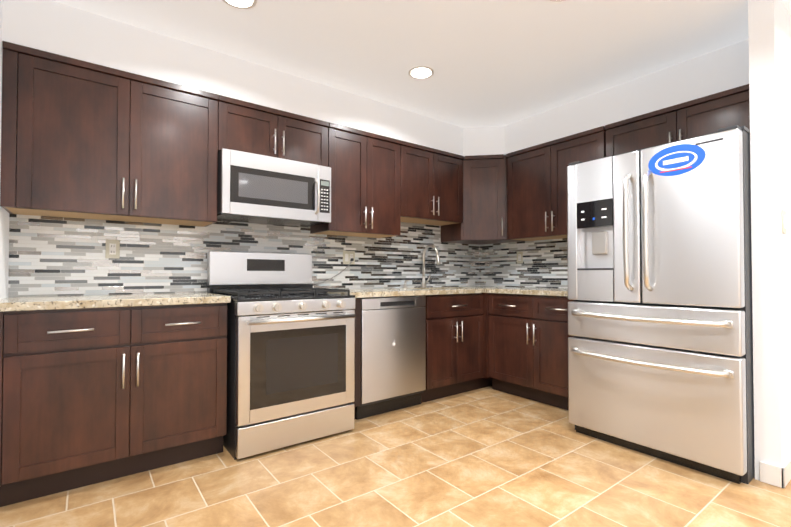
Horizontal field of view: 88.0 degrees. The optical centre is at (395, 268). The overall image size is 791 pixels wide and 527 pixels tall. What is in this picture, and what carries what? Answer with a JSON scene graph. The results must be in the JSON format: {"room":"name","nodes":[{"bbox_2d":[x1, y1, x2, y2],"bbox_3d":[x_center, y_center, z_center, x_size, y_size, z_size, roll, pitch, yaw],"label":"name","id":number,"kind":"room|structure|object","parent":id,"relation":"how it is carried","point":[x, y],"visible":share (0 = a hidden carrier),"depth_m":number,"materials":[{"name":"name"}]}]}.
{"room":"kitchen","nodes":[
{"label":"kitchen","id":0,"kind":"room"},
{"bbox_2d":[0,0,8,298],"bbox_3d":[-0.037,-0.206,-0.605,0.100,2.460,7.100,1,-1,-37],"label":"wall","id":1,"kind":"structure","parent":0,"point":[4,244],"depth_m":2.08,"materials":[{"name":"white paint"}]},
{"bbox_2d":[2,0,748,156],"bbox_3d":[0.160,-1.249,2.434,3.850,0.274,2.510,1,-1,-37],"label":"wall","id":2,"kind":"structure","parent":0,"point":[51,26],"depth_m":2.75,"materials":[{"name":"white paint"}]},
{"bbox_2d":[0,386,790,526],"bbox_3d":[1.790,1.073,0.813,7.350,0.050,7.200,1,-1,-37],"label":"floor","id":3,"kind":"structure","parent":0,"point":[488,456],"depth_m":2.00,"materials":[{"name":"tile"}]},
{"bbox_2d":[0,303,226,506],"bbox_3d":[-1.535,0.634,2.279,0.989,0.875,0.667,1,-1,-37],"label":"base cabinet","id":4,"kind":"object","parent":3,"relation":"on","point":[89,396],"visible":1,"depth_m":2.01,"materials":[{"name":"brown wood"}]},
{"bbox_2d":[0,292,230,311],"bbox_3d":[-1.536,0.177,2.298,1.003,0.038,0.648,1,-1,-37],"label":"countertop","id":5,"kind":"structure","parent":4,"relation":"on","point":[28,303],"depth_m":2.09,"materials":[{"name":"stone"}]},
{"bbox_2d":[207,251,355,459],"bbox_3d":[-0.768,0.479,2.753,0.762,1.200,0.795,1,-1,-37],"label":"range","id":6,"kind":"object","parent":3,"relation":"on","point":[290,355],"visible":1,"depth_m":2.49,"materials":[{"name":"grey metal"}]},
{"bbox_2d":[351,298,360,419],"bbox_3d":[-0.473,0.647,3.098,0.110,0.875,0.613,1,-1,-37],"label":"cabinet filler","id":7,"kind":"object","parent":3,"relation":"on","point":[357,391],"visible":0.1,"depth_m":2.87,"materials":[{"name":"black"}]},
{"bbox_2d":[355,295,425,419],"bbox_3d":[-0.178,0.654,3.303,0.602,0.868,0.601,1,-1,-37],"label":"dishwasher","id":8,"kind":"object","parent":3,"relation":"on","point":[393,353],"visible":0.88,"depth_m":3.05,"materials":[{"name":"grey metal"}]},
{"bbox_2d":[418,293,491,402],"bbox_3d":[0.429,0.658,3.757,0.890,0.875,0.667,1,-1,-37],"label":"base cabinet","id":9,"kind":"object","parent":3,"relation":"on","point":[456,343],"visible":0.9,"depth_m":3.45,"materials":[{"name":"brown wood"}]},
{"bbox_2d":[327,286,503,297],"bbox_3d":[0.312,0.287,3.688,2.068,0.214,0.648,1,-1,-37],"label":"countertop","id":10,"kind":"structure","parent":9,"relation":"on","point":[380,292],"depth_m":3.30,"materials":[{"name":"stone"}]},
{"bbox_2d":[422,245,440,286],"bbox_3d":[0.359,-0.022,3.921,0.120,0.411,0.257,1,-1,-37],"label":"faucet","id":11,"kind":"object","parent":10,"relation":"on","point":[424,281],"visible":1,"depth_m":3.96,"materials":[{"name":"silver metal"}]},
{"bbox_2d":[486,293,573,409],"bbox_3d":[1.337,0.654,3.485,0.667,0.875,0.936,1,-1,-37],"label":"base cabinet","id":12,"kind":"object","parent":3,"relation":"on","point":[527,346],"visible":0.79,"depth_m":3.33,"materials":[{"name":"brown wood"}]},
{"bbox_2d":[487,287,567,295],"bbox_3d":[1.362,0.196,3.475,0.647,0.038,0.930,1,-1,-37],"label":"countertop","id":13,"kind":"structure","parent":12,"relation":"on","point":[506,290],"depth_m":3.41,"materials":[{"name":"stone"}]},
{"bbox_2d":[567,125,754,483],"bbox_3d":[1.716,0.185,2.582,0.944,1.782,0.908,1,-1,-37],"label":"fridge","id":14,"kind":"object","parent":3,"relation":"on","point":[660,313],"visible":1,"depth_m":2.24,"materials":[{"name":"grey metal"}]},
{"bbox_2d":[52,0,790,127],"bbox_3d":[1.790,-1.452,0.854,7.350,0.080,7.200,1,-1,-37],"label":"ceiling","id":15,"kind":"structure","parent":0,"point":[497,62],"depth_m":2.49,"materials":[{"name":"white paint"}]},
{"bbox_2d":[222,0,256,9],"bbox_3d":[-0.808,-1.389,2.101,0.184,0.006,0.184,1,-1,-37],"label":"recessed light","id":16,"kind":"object","parent":15,"relation":"in","point":[244,4],"visible":1,"depth_m":2.14,"materials":[{"name":"white paint"}]},
{"bbox_2d":[408,66,433,78],"bbox_3d":[0.181,-1.377,2.883,0.184,0.006,0.184,1,-1,-37],"label":"recessed light","id":17,"kind":"object","parent":15,"relation":"in","point":[421,72],"visible":1,"depth_m":2.87,"materials":[{"name":"white paint"}]},
{"bbox_2d":[748,0,790,479],"bbox_3d":[2.966,-0.149,2.895,2.790,2.460,0.100,1,-1,-37],"label":"wall","id":18,"kind":"structure","parent":0,"point":[769,25],"depth_m":2.06,"materials":[{"name":"white paint"}]},
{"bbox_2d":[759,456,790,488],"bbox_3d":[2.971,1.031,2.859,2.802,0.100,0.092,1,-1,-37],"label":"baseboard","id":19,"kind":"structure","parent":18,"relation":"attached to","point":[775,475],"depth_m":2.02,"materials":[{"name":"white paint"}]},
{"bbox_2d":[782,210,786,233],"bbox_3d":[1.982,-0.237,2.085,0.072,0.116,0.011,1,-1,-37],"label":"light switch","id":20,"kind":"object","parent":18,"relation":"attached to","point":[784,221],"visible":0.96,"depth_m":2.07,"materials":[{"name":"beige plastic"}]},
{"bbox_3d":[-0.625,-0.139,3.458,4.050,2.460,0.100,1,-1,-37],"label":"wall","id":21,"kind":"structure","parent":0,"visible":0},
{"bbox_2d":[0,41,218,226],"bbox_3d":[-1.618,-0.704,2.424,1.003,0.814,0.354,1,-1,-37],"label":"upper cabinet","id":22,"kind":"object","parent":21,"relation":"attached to","point":[81,139],"visible":1,"depth_m":2.26,"materials":[{"name":"brown wood"}]},
{"bbox_2d":[8,213,479,296],"bbox_3d":[-0.595,-0.147,3.413,3.842,0.646,0.008,1,-1,-37],"label":"backsplash","id":23,"kind":"structure","parent":21,"relation":"attached to","point":[55,256],"depth_m":2.77,"materials":[{"name":"tile"}]},
{"bbox_2d":[105,239,119,258],"bbox_3d":[-1.749,-0.120,2.533,0.072,0.116,0.008,1,-1,-37],"label":"electrical outlet","id":24,"kind":"object","parent":23,"relation":"attached to","point":[112,248],"visible":1,"depth_m":2.53,"materials":[{"name":"beige plastic"}]},
{"bbox_2d":[343,251,354,263],"bbox_3d":[-0.402,-0.093,3.545,0.118,0.116,0.011,1,-1,-37],"label":"outlet","id":25,"kind":"object","parent":23,"relation":"attached to","point":[348,256],"visible":0.96,"depth_m":3.54,"materials":[{"name":"beige plastic"}]},
{"bbox_2d":[313,258,353,285],"bbox_3d":[-0.531,0.034,3.429,0.413,0.245,0.020,1,-1,-37],"label":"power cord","id":26,"kind":"object","parent":25,"relation":"attached to","point":[351,259],"visible":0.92,"depth_m":3.48,"materials":[{"name":"grey plastic"}]},
{"bbox_2d":[218,95,328,166],"bbox_3d":[-0.903,-0.925,2.966,0.785,0.354,0.354,1,-1,-37],"label":"upper cabinet","id":27,"kind":"object","parent":21,"relation":"attached to","point":[248,127],"visible":0.81,"depth_m":2.82,"materials":[{"name":"brown wood"}]},
{"bbox_2d":[217,148,330,226],"bbox_3d":[-0.878,-0.541,2.912,0.760,0.405,0.454,1,-1,-37],"label":"over-the-range microwave","id":28,"kind":"object","parent":27,"relation":"attached to","point":[257,188],"visible":0.98,"depth_m":2.75,"materials":[{"name":"grey metal"}]},
{"bbox_2d":[310,123,401,237],"bbox_3d":[-0.313,-0.688,3.406,0.688,0.814,0.354,1,-1,-37],"label":"upper cabinet","id":29,"kind":"object","parent":21,"relation":"attached to","point":[365,166],"visible":0.92,"depth_m":3.28,"materials":[{"name":"brown wood"}]},
{"bbox_2d":[401,141,463,225],"bbox_3d":[0.266,-0.765,3.844,0.758,0.646,0.354,1,-1,-37],"label":"upper cabinet","id":30,"kind":"object","parent":21,"relation":"attached to","point":[431,186],"visible":0.83,"depth_m":3.72,"materials":[{"name":"brown wood"}]},
{"bbox_2d":[441,154,521,244],"bbox_3d":[0.884,-0.677,4.152,0.598,0.813,0.602,1,-1,-37],"label":"upper cabinet","id":31,"kind":"object","parent":21,"relation":"attached to","point":[485,207],"visible":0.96,"depth_m":3.94,"materials":[{"name":"brown wood"}]},
{"bbox_3d":[1.738,-0.137,3.604,0.100,2.460,2.510,1,-1,-37],"label":"wall","id":32,"kind":"structure","parent":0,"visible":0},
{"bbox_2d":[480,238,567,287],"bbox_3d":[1.420,-0.059,3.935,0.008,0.486,1.595,1,-1,-37],"label":"backsplash","id":33,"kind":"structure","parent":32,"relation":"attached to","point":[544,264],"depth_m":4.08,"materials":[{"name":"tile"}]},
{"bbox_2d":[517,252,522,262],"bbox_3d":[1.256,-0.108,4.140,0.008,0.116,0.072,1,-1,-37],"label":"outlet","id":34,"kind":"object","parent":33,"relation":"attached to","point":[519,257],"visible":1,"depth_m":4.13,"materials":[{"name":"beige plastic"}]},
{"bbox_2d":[506,126,605,240],"bbox_3d":[1.448,-0.685,3.606,0.354,0.814,0.915,1,-1,-37],"label":"upper cabinet","id":35,"kind":"object","parent":32,"relation":"attached to","point":[537,189],"visible":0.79,"depth_m":3.58,"materials":[{"name":"brown wood"}]},
{"bbox_2d":[605,84,749,156],"bbox_3d":[2.015,-0.911,2.856,0.354,0.386,0.951,1,-1,-37],"label":"upper cabinet","id":36,"kind":"object","parent":32,"relation":"attached to","point":[712,113],"visible":0.42,"depth_m":2.75,"materials":[{"name":"brown wood"}]}
]}

